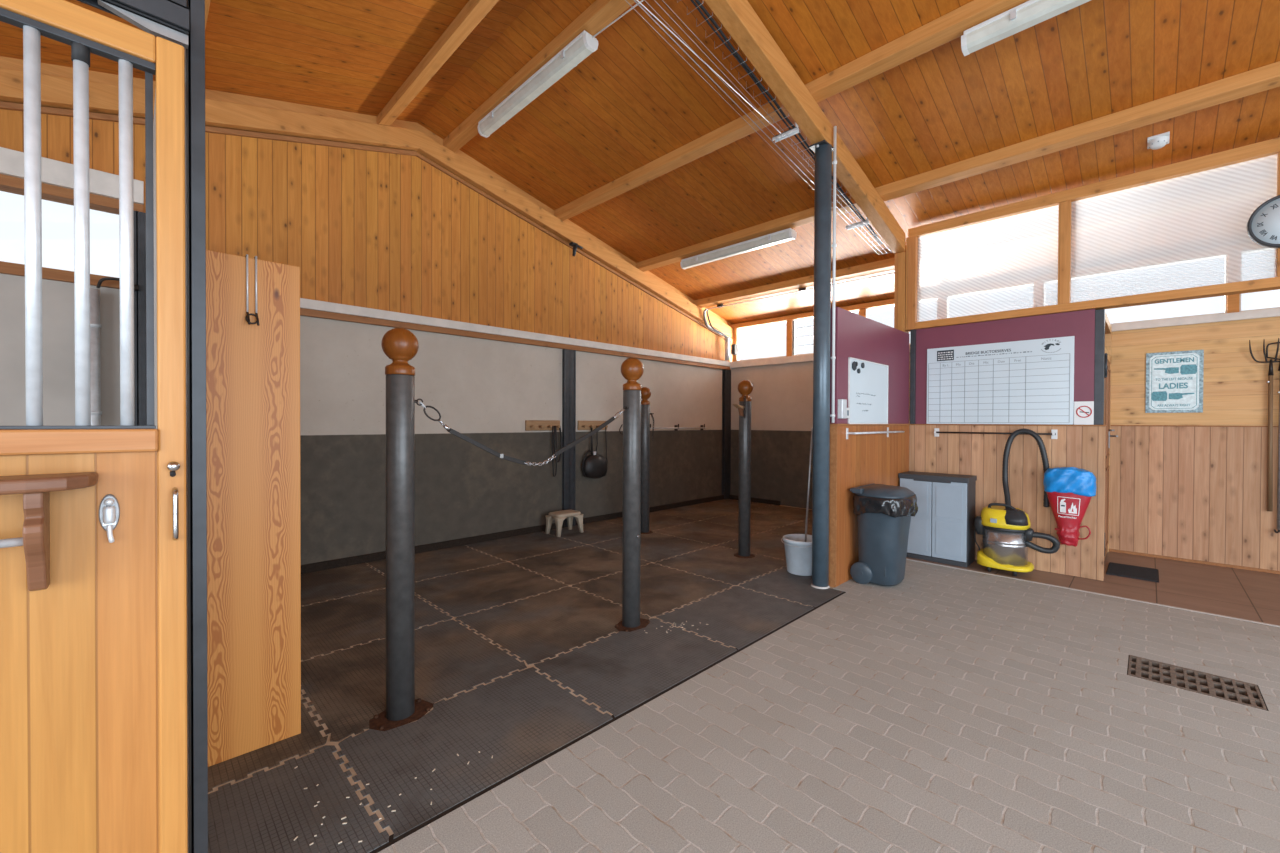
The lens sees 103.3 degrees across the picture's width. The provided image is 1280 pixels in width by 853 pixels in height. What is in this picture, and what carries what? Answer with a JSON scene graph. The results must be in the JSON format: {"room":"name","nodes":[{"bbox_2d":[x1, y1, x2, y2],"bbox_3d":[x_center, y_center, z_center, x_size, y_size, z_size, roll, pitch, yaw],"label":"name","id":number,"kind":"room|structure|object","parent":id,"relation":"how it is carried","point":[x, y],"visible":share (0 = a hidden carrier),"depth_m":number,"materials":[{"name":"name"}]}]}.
{"room":"horse stable","nodes":[
{"label":"horse stable","id":0,"kind":"room"},
{"bbox_2d":[0,273,119,425],"bbox_3d":[-5.330,0.211,2.557,4.050,2.490,0.180,0,1,-45],"label":"wall","id":1,"kind":"structure","parent":0,"point":[58,323],"depth_m":3.59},
{"bbox_2d":[0,174,143,288],"bbox_3d":[-5.288,-1.359,2.507,4.050,0.660,0.160,0,1,-45],"label":"window frame","id":2,"kind":"structure","parent":1,"relation":"attached to","point":[15,185],"depth_m":3.59,"materials":[{"name":"brown wood"}]},
{"bbox_2d":[0,101,143,181],"bbox_3d":[-5.317,-2.125,2.532,4.050,1.033,0.190,0,1,-45],"label":"wall","id":3,"kind":"structure","parent":0,"point":[56,131],"depth_m":3.63,"materials":[{"name":"brown wood"}]},
{"bbox_2d":[153,48,188,852],"bbox_3d":[-2.496,0.018,2.644,0.072,2.703,3.470,0,1,-45],"label":"door frame","id":4,"kind":"structure","parent":0,"point":[154,122],"depth_m":1.43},
{"bbox_2d":[0,0,532,122],"bbox_3d":[-1.265,-2.326,-0.513,6.700,1.828,10.300,0,1,-45],"label":"ceiling","id":5,"kind":"structure","parent":0,"point":[354,56],"depth_m":3.86,"materials":[{"name":"brown wood"}]},
{"bbox_2d":[143,118,731,564],"bbox_3d":[-1.123,-0.875,6.723,7.800,4.620,0.190,0,1,-45],"label":"wall","id":6,"kind":"structure","parent":0,"point":[484,390],"depth_m":5.58,"materials":[{"name":"wood"}]},
{"bbox_2d":[0,147,143,204],"bbox_3d":[-5.230,-1.773,2.447,4.050,0.170,0.060,0,1,-45],"label":"trim","id":7,"kind":"structure","parent":6,"relation":"attached to","point":[53,172],"depth_m":3.57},
{"bbox_2d":[134,211,146,425],"bbox_3d":[-3.821,-0.135,3.856,0.095,2.970,0.099,0,1,-45],"label":"trim","id":8,"kind":"structure","parent":6,"relation":"attached to","point":[140,390],"depth_m":3.83,"materials":[{"name":"grey metal"}]},
{"bbox_2d":[0,101,724,338],"bbox_3d":[-2.529,-2.084,5.153,11.700,1.594,0.030,0,1,-45],"label":"trim","id":9,"kind":"structure","parent":6,"relation":"attached to","point":[3,105],"depth_m":4.78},
{"bbox_2d":[0,56,730,326],"bbox_3d":[-2.510,-2.349,5.161,11.740,1.656,0.040,0,1,-45],"label":"trim","id":10,"kind":"structure","parent":6,"relation":"attached to","point":[5,62],"depth_m":4.65,"materials":[{"name":"brown wood"}]},
{"bbox_2d":[0,68,732,338],"bbox_3d":[-2.555,-2.181,5.080,11.960,1.790,0.095,0,1,-45],"label":"rafter","id":11,"kind":"object","parent":6,"relation":"attached to","point":[56,91],"visible":0.86,"depth_m":4.86,"materials":[{"name":"brown wood"}]},
{"bbox_2d":[703,308,729,360],"bbox_3d":[1.344,-1.599,8.838,0.115,0.825,0.768,1,1,41],"label":"pipe","id":12,"kind":"object","parent":11,"relation":"attached to","point":[727,338],"visible":1,"depth_m":8.90,"materials":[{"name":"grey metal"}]},
{"bbox_2d":[694,176,1275,307],"bbox_3d":[4.443,-2.022,5.080,0.110,0.122,9.970,0,1,-45],"label":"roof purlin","id":13,"kind":"structure","parent":11,"relation":"on","point":[1266,186],"depth_m":5.26,"materials":[{"name":"brown wood"}]},
{"bbox_2d":[300,298,729,366],"bbox_3d":[-1.032,-1.128,6.638,7.590,0.088,0.055,0,1,-45],"label":"trim","id":14,"kind":"structure","parent":6,"relation":"attached to","point":[304,303],"depth_m":5.80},
{"bbox_2d":[300,308,730,369],"bbox_3d":[-1.037,-1.053,6.644,7.590,0.063,0.040,0,1,-45],"label":"trim","id":15,"kind":"structure","parent":6,"relation":"attached to","point":[303,312],"depth_m":5.82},
{"bbox_2d":[301,495,779,573],"bbox_3d":[-0.673,1.308,6.317,7.550,0.085,1.080,0,1,-45],"label":"baseboard","id":16,"kind":"structure","parent":6,"relation":"attached to","point":[342,562],"depth_m":5.89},
{"bbox_2d":[525,420,559,430],"bbox_3d":[-1.213,-0.013,6.454,0.515,0.130,0.100,0,1,-45],"label":"peg rack","id":17,"kind":"object","parent":6,"relation":"attached to","point":[530,425],"visible":0.99,"depth_m":6.43,"materials":[{"name":"brown wood"}]},
{"bbox_2d":[562,349,575,527],"bbox_3d":[-0.947,0.157,6.757,0.190,2.357,0.047,0,1,-45],"label":"trim","id":18,"kind":"structure","parent":6,"relation":"attached to","point":[568,356],"depth_m":6.74,"materials":[{"name":"grey metal"}]},
{"bbox_2d":[582,426,607,477],"bbox_3d":[-0.607,0.351,7.006,0.442,0.726,0.170,0,1,-45],"label":"pouch","id":19,"kind":"object","parent":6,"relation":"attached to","point":[594,465],"visible":0.98,"depth_m":6.93,"materials":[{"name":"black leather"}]},
{"bbox_2d":[722,369,730,498],"bbox_3d":[1.581,0.144,9.264,0.190,2.357,0.059,0,1,-45],"label":"trim","id":20,"kind":"structure","parent":6,"relation":"attached to","point":[726,374],"depth_m":9.23,"materials":[{"name":"grey metal"}]},
{"bbox_2d":[370,592,845,852],"bbox_3d":[0.070,1.439,2.595,11.750,0.116,0.048,0,1,-45],"label":"trim","id":21,"kind":"structure","parent":0,"point":[391,840],"depth_m":2.16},
{"bbox_2d":[208,505,1279,852],"bbox_3d":[0.801,1.521,1.861,11.750,0.270,9.480,0,1,-45],"label":"floor","id":22,"kind":"structure","parent":0,"point":[941,709],"depth_m":2.24,"materials":[{"name":"concrete"}]},
{"bbox_2d":[90,288,101,425],"bbox_3d":[-3.975,0.186,3.671,0.112,2.350,0.152,0,1,-45],"label":"pipe","id":23,"kind":"object","parent":22,"relation":"on","point":[95,325],"visible":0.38,"depth_m":3.63,"materials":[{"name":"metal"}]},
{"bbox_2d":[186,0,207,852],"bbox_3d":[-1.211,-0.559,1.384,0.060,3.916,0.090,0,1,-45],"label":"post","id":24,"kind":"object","parent":22,"relation":"on","point":[195,53],"visible":1,"depth_m":1.36,"materials":[{"name":"grey metal"}]},
{"bbox_2d":[77,0,188,48],"bbox_3d":[-1.745,-1.097,0.757,1.601,0.234,0.085,0,1,-45],"label":"door track","id":25,"kind":"object","parent":24,"relation":"attached to","point":[165,19],"visible":0.99,"depth_m":1.26,"materials":[{"name":"grey metal"}]},
{"bbox_2d":[0,0,187,852],"bbox_3d":[-1.613,0.190,0.871,1.242,2.312,0.093,0,1,-45],"label":"door","id":26,"kind":"structure","parent":25,"relation":"hanging from","point":[93,662],"depth_m":1.20,"materials":[{"name":"brown wood"}]},
{"bbox_2d":[0,472,97,590],"bbox_3d":[-1.460,0.234,0.927,0.638,0.252,0.130,0,1,-45],"label":"rack","id":27,"kind":"object","parent":26,"relation":"attached to","point":[35,489],"visible":1,"depth_m":1.07,"materials":[{"name":"brown wood"}]},
{"bbox_2d":[0,472,97,494],"bbox_3d":[-1.459,0.123,0.926,0.638,0.030,0.130,0,1,-45],"label":"shelf","id":28,"kind":"object","parent":27,"relation":"attached to","point":[38,484],"depth_m":1.07,"materials":[{"name":"brown wood"}]},
{"bbox_2d":[208,692,327,792],"bbox_3d":[-2.046,1.374,2.190,1.025,0.003,0.990,0,1,-45],"label":"rubber mat","id":29,"kind":"object","parent":22,"relation":"on","point":[237,768],"visible":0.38,"depth_m":2.12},
{"bbox_2d":[206,250,300,766],"bbox_3d":[-1.665,0.333,2.139,0.386,2.082,0.045,0,1,-45],"label":"board","id":30,"kind":"object","parent":29,"relation":"on","point":[253,370],"visible":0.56,"depth_m":2.14,"materials":[{"name":"wood"}]},
{"bbox_2d":[245,254,258,325],"bbox_3d":[-1.632,-0.568,2.129,0.045,0.298,0.117,0,1,-45],"label":"hook","id":31,"kind":"object","parent":30,"relation":"hanging from","point":[247,317],"visible":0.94,"depth_m":2.11,"materials":[{"name":"metal"}]},
{"bbox_2d":[208,745,388,852],"bbox_3d":[-1.447,1.381,1.588,1.025,0.003,0.718,0,1,-45],"label":"rubber mat","id":32,"kind":"object","parent":22,"relation":"on","point":[264,812],"visible":0.75,"depth_m":1.81,"materials":[{"name":"rubber"}]},
{"bbox_2d":[301,563,385,605],"bbox_3d":[-2.731,1.352,4.310,1.005,0.003,0.942,0,1,-45],"label":"rubber mat","id":33,"kind":"object","parent":22,"relation":"on","point":[335,583],"visible":0.44,"depth_m":4.38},
{"bbox_2d":[301,588,452,660],"bbox_3d":[-2.039,1.361,3.615,1.005,0.003,1.030,0,1,-45],"label":"rubber mat","id":34,"kind":"object","parent":22,"relation":"on","point":[328,626],"visible":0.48,"depth_m":3.55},
{"bbox_2d":[369,328,434,730],"bbox_3d":[-1.137,0.454,2.417,0.305,1.846,0.204,0,1,-45],"label":"post","id":35,"kind":"object","parent":22,"relation":"on","point":[400,345],"visible":1,"depth_m":2.37,"materials":[{"name":"grey metal"}]},
{"bbox_2d":[301,620,526,741],"bbox_3d":[-1.330,1.370,2.902,1.005,0.003,0.990,0,1,-45],"label":"rubber mat","id":36,"kind":"object","parent":22,"relation":"on","point":[347,687],"visible":0.77,"depth_m":2.82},
{"bbox_2d":[367,545,506,581],"bbox_3d":[-2.013,1.348,5.024,1.030,0.003,0.942,0,1,-45],"label":"rubber mat","id":37,"kind":"object","parent":22,"relation":"on","point":[442,562],"visible":0.88,"depth_m":5.02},
{"bbox_2d":[337,667,612,838],"bbox_3d":[-0.731,1.378,2.301,1.005,0.003,0.718,0,1,-45],"label":"rubber mat","id":38,"kind":"object","parent":22,"relation":"on","point":[520,718],"visible":1,"depth_m":2.19,"materials":[{"name":"rubber"}]},
{"bbox_2d":[415,562,567,616],"bbox_3d":[-1.321,1.357,4.329,1.030,0.003,1.030,0,1,-45],"label":"rubber mat","id":39,"kind":"object","parent":22,"relation":"on","point":[458,594],"visible":0.91,"depth_m":4.25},
{"bbox_2d":[466,532,585,560],"bbox_3d":[-1.289,1.345,5.746,1.025,0.003,0.942,0,1,-45],"label":"rubber mat","id":40,"kind":"object","parent":22,"relation":"on","point":[514,548],"visible":1,"depth_m":5.71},
{"bbox_2d":[455,586,649,664],"bbox_3d":[-0.612,1.367,3.617,1.030,0.003,0.990,0,1,-45],"label":"rubber mat","id":41,"kind":"object","parent":22,"relation":"on","point":[535,629],"visible":0.94,"depth_m":3.53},
{"bbox_2d":[510,545,650,584],"bbox_3d":[-0.596,1.354,5.050,1.025,0.003,1.030,0,1,-45],"label":"rubber mat","id":42,"kind":"object","parent":22,"relation":"on","point":[576,565],"visible":0.83,"depth_m":5.00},
{"bbox_2d":[542,521,622,544],"bbox_3d":[-0.560,1.341,6.471,1.040,0.003,0.942,0,1,-45],"label":"rubber mat","id":43,"kind":"object","parent":22,"relation":"on","point":[600,531],"visible":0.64,"depth_m":6.40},
{"bbox_2d":[545,510,583,536],"bbox_3d":[-0.948,1.206,6.374,0.420,0.264,0.276,0,1,-45],"label":"step stool","id":44,"kind":"object","parent":43,"relation":"on","point":[559,517],"visible":1,"depth_m":6.32,"materials":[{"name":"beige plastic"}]},
{"bbox_2d":[615,358,649,631],"bbox_3d":[-0.049,0.449,3.499,0.305,1.846,0.204,0,1,-45],"label":"post","id":45,"kind":"object","parent":22,"relation":"on","point":[632,369],"visible":1,"depth_m":3.45,"materials":[{"name":"grey metal"}]},
{"bbox_2d":[419,401,624,465],"bbox_3d":[-0.587,0.053,2.943,1.368,0.355,0.030,0,1,-45],"label":"chain","id":46,"kind":"object","parent":45,"relation":"hanging from","point":[450,430],"visible":1,"depth_m":2.82,"materials":[{"name":"metal"}]},
{"bbox_2d":[534,618,736,716],"bbox_3d":[-0.013,1.374,3.015,1.030,0.003,0.718,0,1,-45],"label":"rubber mat","id":47,"kind":"object","parent":22,"relation":"on","point":[618,672],"visible":1,"depth_m":2.93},
{"bbox_2d":[641,387,652,533],"bbox_3d":[0.059,0.422,6.428,0.230,1.846,0.219,0,1,-45],"label":"post","id":48,"kind":"object","parent":22,"relation":"on","point":[645,392],"visible":0.84,"depth_m":6.37,"materials":[{"name":"black metal"}]},
{"bbox_2d":[590,532,712,561],"bbox_3d":[0.132,1.350,5.775,1.040,0.003,1.030,0,1,-45],"label":"rubber mat","id":49,"kind":"object","parent":22,"relation":"on","point":[655,547],"visible":0.84,"depth_m":5.71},
{"bbox_2d":[604,512,698,530],"bbox_3d":[0.168,1.337,7.195,1.025,0.003,0.942,0,1,-45],"label":"rubber mat","id":50,"kind":"object","parent":22,"relation":"on","point":[657,521],"visible":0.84,"depth_m":7.19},
{"bbox_2d":[572,563,731,616],"bbox_3d":[0.113,1.363,4.338,1.025,0.003,0.990,0,1,-45],"label":"rubber mat","id":51,"kind":"object","parent":22,"relation":"on","point":[663,589],"visible":0.89,"depth_m":4.28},
{"bbox_2d":[655,505,737,519],"bbox_3d":[0.891,1.334,7.915,1.025,0.003,0.942,0,1,-45],"label":"rubber mat","id":52,"kind":"object","parent":22,"relation":"on","point":[696,512],"visible":0.98,"depth_m":7.86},
{"bbox_2d":[653,521,761,544],"bbox_3d":[0.860,1.346,6.500,1.025,0.003,1.030,0,1,-45],"label":"rubber mat","id":53,"kind":"object","parent":22,"relation":"on","point":[702,531],"visible":0.87,"depth_m":6.44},
{"bbox_2d":[655,545,785,584],"bbox_3d":[0.841,1.359,5.063,1.040,0.003,0.990,0,1,-45],"label":"rubber mat","id":54,"kind":"object","parent":22,"relation":"on","point":[720,563],"visible":0.91,"depth_m":4.99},
{"bbox_2d":[695,499,771,510],"bbox_3d":[1.595,1.330,8.616,0.972,0.003,0.942,0,1,-45],"label":"rubber mat","id":55,"kind":"object","parent":22,"relation":"on","point":[729,504],"visible":0.85,"depth_m":8.62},
{"bbox_2d":[656,586,813,649],"bbox_3d":[0.711,1.371,3.736,1.025,0.003,0.718,0,1,-45],"label":"rubber mat","id":56,"kind":"object","parent":22,"relation":"on","point":[737,616],"visible":1,"depth_m":3.66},
{"bbox_2d":[734,380,754,557],"bbox_3d":[1.100,0.437,5.319,0.230,1.846,0.219,0,1,-45],"label":"post","id":57,"kind":"object","parent":22,"relation":"on","point":[745,387],"visible":0.99,"depth_m":5.27,"materials":[{"name":"black metal"}]},
{"bbox_2d":[702,512,798,531],"bbox_3d":[1.583,1.343,7.219,1.025,0.003,1.030,0,1,-45],"label":"rubber mat","id":58,"kind":"object","parent":22,"relation":"on","point":[758,522],"visible":0.89,"depth_m":7.16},
{"bbox_2d":[717,532,785,560],"bbox_3d":[1.569,1.356,5.788,1.025,0.003,0.990,0,1,-45],"label":"rubber mat","id":59,"kind":"object","parent":22,"relation":"on","point":[768,544],"visible":0.46,"depth_m":5.77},
{"bbox_2d":[751,505,811,520],"bbox_3d":[2.288,1.339,7.920,0.972,0.003,1.030,0,1,-45],"label":"rubber mat","id":60,"kind":"object","parent":22,"relation":"on","point":[778,511],"visible":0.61,"depth_m":7.88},
{"bbox_2d":[766,521,811,534],"bbox_3d":[2.292,1.352,6.507,1.025,0.003,0.990,0,1,-45],"label":"rubber mat","id":61,"kind":"object","parent":22,"relation":"on","point":[796,528],"visible":0.39,"depth_m":6.63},
{"bbox_2d":[739,567,843,606],"bbox_3d":[1.440,1.367,4.461,1.040,0.003,0.718,0,1,-45],"label":"rubber mat","id":62,"kind":"object","parent":22,"relation":"on","point":[780,583],"visible":0.66,"depth_m":4.28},
{"bbox_2d":[781,534,811,575],"bbox_3d":[1.516,1.201,4.749,0.348,0.320,0.360,0,1,-45],"label":"bucket","id":63,"kind":"object","parent":62,"relation":"on","point":[798,553],"visible":0.78,"depth_m":4.63,"materials":[{"name":"grey plastic"}]},
{"bbox_2d":[804,428,812,541],"bbox_3d":[1.520,0.680,4.609,0.036,1.336,0.348,0,1,7],"label":"stick","id":64,"kind":"object","parent":63,"relation":"in","point":[811,442],"visible":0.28,"depth_m":4.55,"materials":[{"name":"grey metal"}]},
{"bbox_2d":[809,140,832,588],"bbox_3d":[1.549,-0.496,4.324,0.200,3.758,0.158,0,1,-45],"label":"steel column","id":65,"kind":"structure","parent":22,"relation":"on","point":[823,150],"depth_m":4.27,"materials":[{"name":"metal"}]},
{"bbox_2d":[704,0,904,252],"bbox_3d":[-0.733,-2.142,2.044,10.260,1.800,0.120,0,1,-45],"label":"rafter","id":66,"kind":"object","parent":65,"relation":"on","point":[740,20],"visible":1,"depth_m":3.96,"materials":[{"name":"brown wood"}]},
{"bbox_2d":[377,0,498,125],"bbox_3d":[0.917,-2.994,1.558,0.110,0.124,9.970,0,1,-45],"label":"rafter","id":67,"kind":"structure","parent":66,"relation":"on","point":[473,12],"depth_m":4.09,"materials":[{"name":"brown wood"}]},
{"bbox_2d":[443,0,635,152],"bbox_3d":[1.392,-3.006,2.031,0.110,0.122,9.970,0,1,-45],"label":"rafter","id":68,"kind":"structure","parent":66,"relation":"on","point":[599,14],"depth_m":4.16,"materials":[{"name":"brown wood"}]},
{"bbox_2d":[478,0,643,137],"bbox_3d":[-0.626,-2.918,4.095,0.140,0.112,2.625,0,1,-45],"label":"lamp","id":69,"kind":"object","parent":68,"relation":"attached to","point":[584,44],"visible":1,"depth_m":4.24,"materials":[{"name":"white plastic"}]},
{"bbox_2d":[625,0,891,254],"bbox_3d":[1.044,-2.422,4.042,4.803,0.961,0.220,0,1,-45],"label":"cable tray","id":70,"kind":"object","parent":66,"relation":"attached to","point":[794,130],"visible":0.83,"depth_m":3.84,"materials":[{"name":"grey metal"}]},
{"bbox_2d":[554,0,1028,220],"bbox_3d":[2.419,-2.675,3.057,0.110,0.122,9.970,0,1,-45],"label":"ceiling beam","id":71,"kind":"structure","parent":66,"relation":"on","point":[950,26],"depth_m":3.95,"materials":[{"name":"brown wood"}]},
{"bbox_2d":[961,0,1090,55],"bbox_3d":[2.771,-2.547,2.795,0.140,0.112,1.706,0,1,-45],"label":"lamp","id":72,"kind":"object","parent":71,"relation":"attached to","point":[1030,13],"visible":1,"depth_m":3.17,"materials":[{"name":"white plastic"}]},
{"bbox_2d":[636,61,1279,271],"bbox_3d":[3.466,-2.337,4.104,0.110,0.122,9.970,0,1,-45],"label":"roof purlin","id":73,"kind":"structure","parent":66,"relation":"on","point":[1267,77],"depth_m":4.20,"materials":[{"name":"brown wood"}]},
{"bbox_2d":[680,228,796,268],"bbox_3d":[1.194,-2.245,6.472,0.140,0.112,1.676,0,1,-45],"label":"lamp","id":74,"kind":"object","parent":73,"relation":"attached to","point":[788,234],"visible":1,"depth_m":6.34,"materials":[{"name":"white plastic"}]},
{"bbox_2d":[830,126,836,422],"bbox_3d":[1.644,-1.282,4.293,0.036,2.500,0.035,0,1,-45],"label":"conduit","id":75,"kind":"object","parent":65,"relation":"attached to","point":[834,162],"visible":1,"depth_m":4.28,"materials":[{"name":"white plastic"}]},
{"bbox_2d":[850,483,917,585],"bbox_3d":[2.158,0.947,4.464,0.591,0.842,0.470,0,1,-45],"label":"rubbish bin","id":76,"kind":"object","parent":22,"relation":"on","point":[884,512],"visible":1,"depth_m":4.30,"materials":[{"name":"plastic"}]},
{"bbox_2d":[898,471,976,567],"bbox_3d":[3.066,0.930,5.242,0.342,0.870,0.634,0,1,-45],"label":"storage cabinet","id":77,"kind":"object","parent":22,"relation":"on","point":[942,529],"visible":0.77,"depth_m":5.07,"materials":[{"name":"grey plastic"}]},
{"bbox_2d":[974,429,1059,575],"bbox_3d":[3.533,0.694,4.760,0.414,1.350,0.648,0,1,-45],"label":"vacuum cleaner","id":78,"kind":"object","parent":22,"relation":"on","point":[1006,531],"visible":0.98,"depth_m":4.70,"materials":[{"name":"yellow plastic"}]},
{"bbox_2d":[906,558,1279,626],"bbox_3d":[4.725,1.438,3.219,0.030,0.103,5.870,0,1,-45],"label":"trim","id":79,"kind":"structure","parent":22,"relation":"on","point":[906,558],"depth_m":4.12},
{"bbox_2d":[1106,562,1158,581],"bbox_3d":[4.646,1.368,4.780,0.530,0.013,0.347,0,1,-45],"label":"door mat","id":80,"kind":"object","parent":22,"relation":"on","point":[1123,570],"visible":1,"depth_m":4.74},
{"bbox_2d":[1128,655,1267,710],"bbox_3d":[3.018,1.401,2.776,0.347,0.031,0.492,0,1,-45],"label":"drain grate","id":81,"kind":"object","parent":22,"relation":"in","point":[1240,692],"visible":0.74,"depth_m":2.77,"materials":[{"name":"metal"}]},
{"bbox_2d":[730,353,909,508],"bbox_3d":[5.023,0.221,6.047,0.150,2.490,9.480,0,1,-45],"label":"wall","id":82,"kind":"structure","parent":0,"point":[781,395],"depth_m":8.62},
{"bbox_2d":[736,321,786,360],"bbox_3d":[2.148,-1.482,8.913,0.090,0.620,1.010,0,1,-45],"label":"window","id":83,"kind":"structure","parent":82,"relation":"in","point":[738,329],"depth_m":9.11,"materials":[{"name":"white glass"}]},
{"bbox_2d":[730,345,909,367],"bbox_3d":[5.034,-1.079,5.994,0.200,0.110,9.415,0,1,-45],"label":"trim","id":84,"kind":"structure","parent":82,"relation":"on","point":[800,358],"depth_m":8.63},
{"bbox_2d":[946,283,1033,317],"bbox_3d":[4.504,-1.451,6.545,0.090,0.620,0.950,0,1,-45],"label":"window frame","id":85,"kind":"structure","parent":82,"relation":"in","point":[1030,284],"depth_m":6.57,"materials":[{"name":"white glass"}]},
{"bbox_2d":[731,241,1265,361],"bbox_3d":[5.023,-1.479,6.017,0.140,0.690,9.470,0,1,-45],"label":"window frame","id":86,"kind":"structure","parent":82,"relation":"attached to","point":[1233,275],"depth_m":6.11,"materials":[{"name":"brown wood"}]},
{"bbox_2d":[1043,253,1227,323],"bbox_3d":[5.411,-1.439,5.635,0.090,0.620,1.460,0,1,-45],"label":"window frame","id":87,"kind":"structure","parent":82,"relation":"in","point":[1226,254],"depth_m":5.42,"materials":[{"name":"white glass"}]},
{"bbox_2d":[418,0,1279,324],"bbox_3d":[3.184,-2.524,3.912,5.850,1.477,10.300,0,1,-45],"label":"ceiling","id":88,"kind":"structure","parent":0,"point":[634,101],"depth_m":4.41,"materials":[{"name":"brown wood"}]},
{"bbox_2d":[1147,131,1169,149],"bbox_3d":[4.125,-2.260,4.034,0.131,0.082,0.124,0,1,-45],"label":"smoke detector","id":89,"kind":"object","parent":88,"relation":"attached to","point":[1158,141],"visible":1,"depth_m":4.00,"materials":[{"name":"white plastic"}]},
{"bbox_2d":[830,307,909,586],"bbox_3d":[2.291,0.182,4.989,1.835,2.405,0.095,0,1,-45],"label":"wall","id":90,"kind":"structure","parent":0,"point":[862,459],"depth_m":4.70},
{"bbox_2d":[829,425,836,586],"bbox_3d":[1.635,0.689,4.342,0.012,1.396,0.099,0,1,-45],"label":"trim","id":91,"kind":"structure","parent":90,"relation":"attached to","point":[833,429],"depth_m":4.32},
{"bbox_2d":[848,357,888,423],"bbox_3d":[2.170,-0.318,4.782,0.935,0.590,0.026,0,1,-45],"label":"whiteboard","id":92,"kind":"object","parent":90,"relation":"attached to","point":[867,380],"visible":1,"depth_m":4.74,"materials":[{"name":"plastic"}]},
{"bbox_2d":[909,309,1105,580],"bbox_3d":[3.561,0.153,5.127,0.080,2.430,1.690,0,1,-45],"label":"wall","id":93,"kind":"structure","parent":0,"point":[979,455],"depth_m":4.88,"materials":[{"name":"wood"}]},
{"bbox_2d":[934,428,1057,438],"bbox_3d":[3.510,0.068,5.069,0.076,0.090,1.026,0,1,-45],"label":"towel rail","id":94,"kind":"object","parent":93,"relation":"attached to","point":[1054,432],"visible":1,"depth_m":5.03,"materials":[{"name":"metal"}]},
{"bbox_2d":[926,336,1074,424],"bbox_3d":[3.545,-0.429,5.072,0.014,0.811,1.217,0,1,-45],"label":"board","id":95,"kind":"object","parent":93,"relation":"attached to","point":[1025,381],"visible":1,"depth_m":5.01,"materials":[{"name":"white plastic"}]},
{"bbox_2d":[910,309,1104,424],"bbox_3d":[3.581,-0.542,5.078,0.125,1.040,1.580,0,1,-45],"label":"trim","id":96,"kind":"structure","parent":93,"relation":"attached to","point":[1099,362],"depth_m":4.54,"materials":[{"name":"grey metal"}]},
{"bbox_2d":[910,424,1105,425],"bbox_3d":[3.593,-0.016,5.087,0.090,0.012,1.598,0,1,-45],"label":"trim","id":97,"kind":"structure","parent":93,"relation":"on","point":[910,424],"depth_m":5.00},
{"bbox_2d":[1043,467,1096,546],"bbox_3d":[3.885,0.721,4.588,0.194,0.712,0.370,0,1,-45],"label":"extinguisher cover","id":98,"kind":"object","parent":93,"relation":"attached to","point":[1070,490],"visible":1,"depth_m":4.53,"materials":[{"name":"red plastic"}]},
{"bbox_2d":[1074,401,1093,424],"bbox_3d":[4.023,-0.122,4.595,0.013,0.211,0.135,0,1,-45],"label":"no smoking sign","id":99,"kind":"object","parent":93,"relation":"attached to","point":[1083,410],"visible":1,"depth_m":4.59,"materials":[{"name":"red"}]},
{"bbox_2d":[894,137,1279,332],"bbox_3d":[5.041,-1.578,3.610,0.150,1.160,6.035,0,1,-45],"label":"window frame","id":100,"kind":"structure","parent":93,"relation":"in","point":[1268,149],"depth_m":4.65,"materials":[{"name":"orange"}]},
{"bbox_2d":[1247,195,1279,247],"bbox_3d":[4.792,-1.527,3.745,0.052,0.394,0.394,0,1,-45],"label":"wall clock","id":101,"kind":"object","parent":100,"relation":"attached to","point":[1263,225],"visible":1,"depth_m":3.81,"materials":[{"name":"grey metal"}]},
{"bbox_2d":[1109,316,1279,570],"bbox_3d":[6.691,0.172,4.094,0.100,2.385,4.360,0,1,-45],"label":"wall","id":102,"kind":"structure","parent":0,"point":[1193,493],"depth_m":5.08,"materials":[{"name":"wood"}]},
{"bbox_2d":[1145,350,1203,412],"bbox_3d":[5.495,-0.457,5.218,0.016,0.629,0.408,0,1,-45],"label":"sign","id":103,"kind":"object","parent":102,"relation":"attached to","point":[1174,380],"visible":1,"depth_m":5.21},
{"bbox_2d":[1109,549,1279,573],"bbox_3d":[6.674,1.376,4.050,0.035,0.028,4.300,0,1,-45],"label":"baseboard","id":104,"kind":"structure","parent":102,"relation":"attached to","point":[1110,550],"depth_m":5.10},
{"bbox_2d":[1111,308,1279,331],"bbox_3d":[6.708,-1.058,4.095,0.185,0.075,4.360,0,1,-45],"label":"trim","id":105,"kind":"structure","parent":102,"relation":"on","point":[1265,313],"depth_m":5.08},
{"bbox_2d":[1249,338,1279,511],"bbox_3d":[5.906,-0.012,4.756,0.087,1.616,0.265,0,1,-45],"label":"fork","id":106,"kind":"object","parent":102,"relation":"hanging from","point":[1270,372],"visible":1,"depth_m":4.75,"materials":[{"name":"brown wood"}]},
{"bbox_2d":[1266,342,1279,532],"bbox_3d":[5.927,0.104,4.720,0.117,1.778,0.083,0,1,11],"label":"rake","id":107,"kind":"object","parent":102,"relation":"hanging from","point":[1278,478],"visible":1,"depth_m":4.71,"materials":[{"name":"grey metal"}]},
{"bbox_3d":[4.609,0.142,5.126,1.395,2.460,0.040,0,1,-45],"label":"wall","id":108,"kind":"structure","parent":0,"visible":0},
{"bbox_2d":[1105,311,1111,551],"bbox_3d":[4.645,0.143,5.090,1.395,2.460,0.060,0,1,-45],"label":"trim","id":109,"kind":"structure","parent":108,"relation":"attached to","point":[1108,333],"depth_m":5.50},
{"bbox_2d":[1104,353,1117,559],"bbox_3d":[4.652,0.338,5.038,1.300,2.030,0.119,0,1,-45],"label":"door","id":110,"kind":"structure","parent":108,"relation":"in","point":[1107,375],"depth_m":5.20,"materials":[{"name":"brown wood"}]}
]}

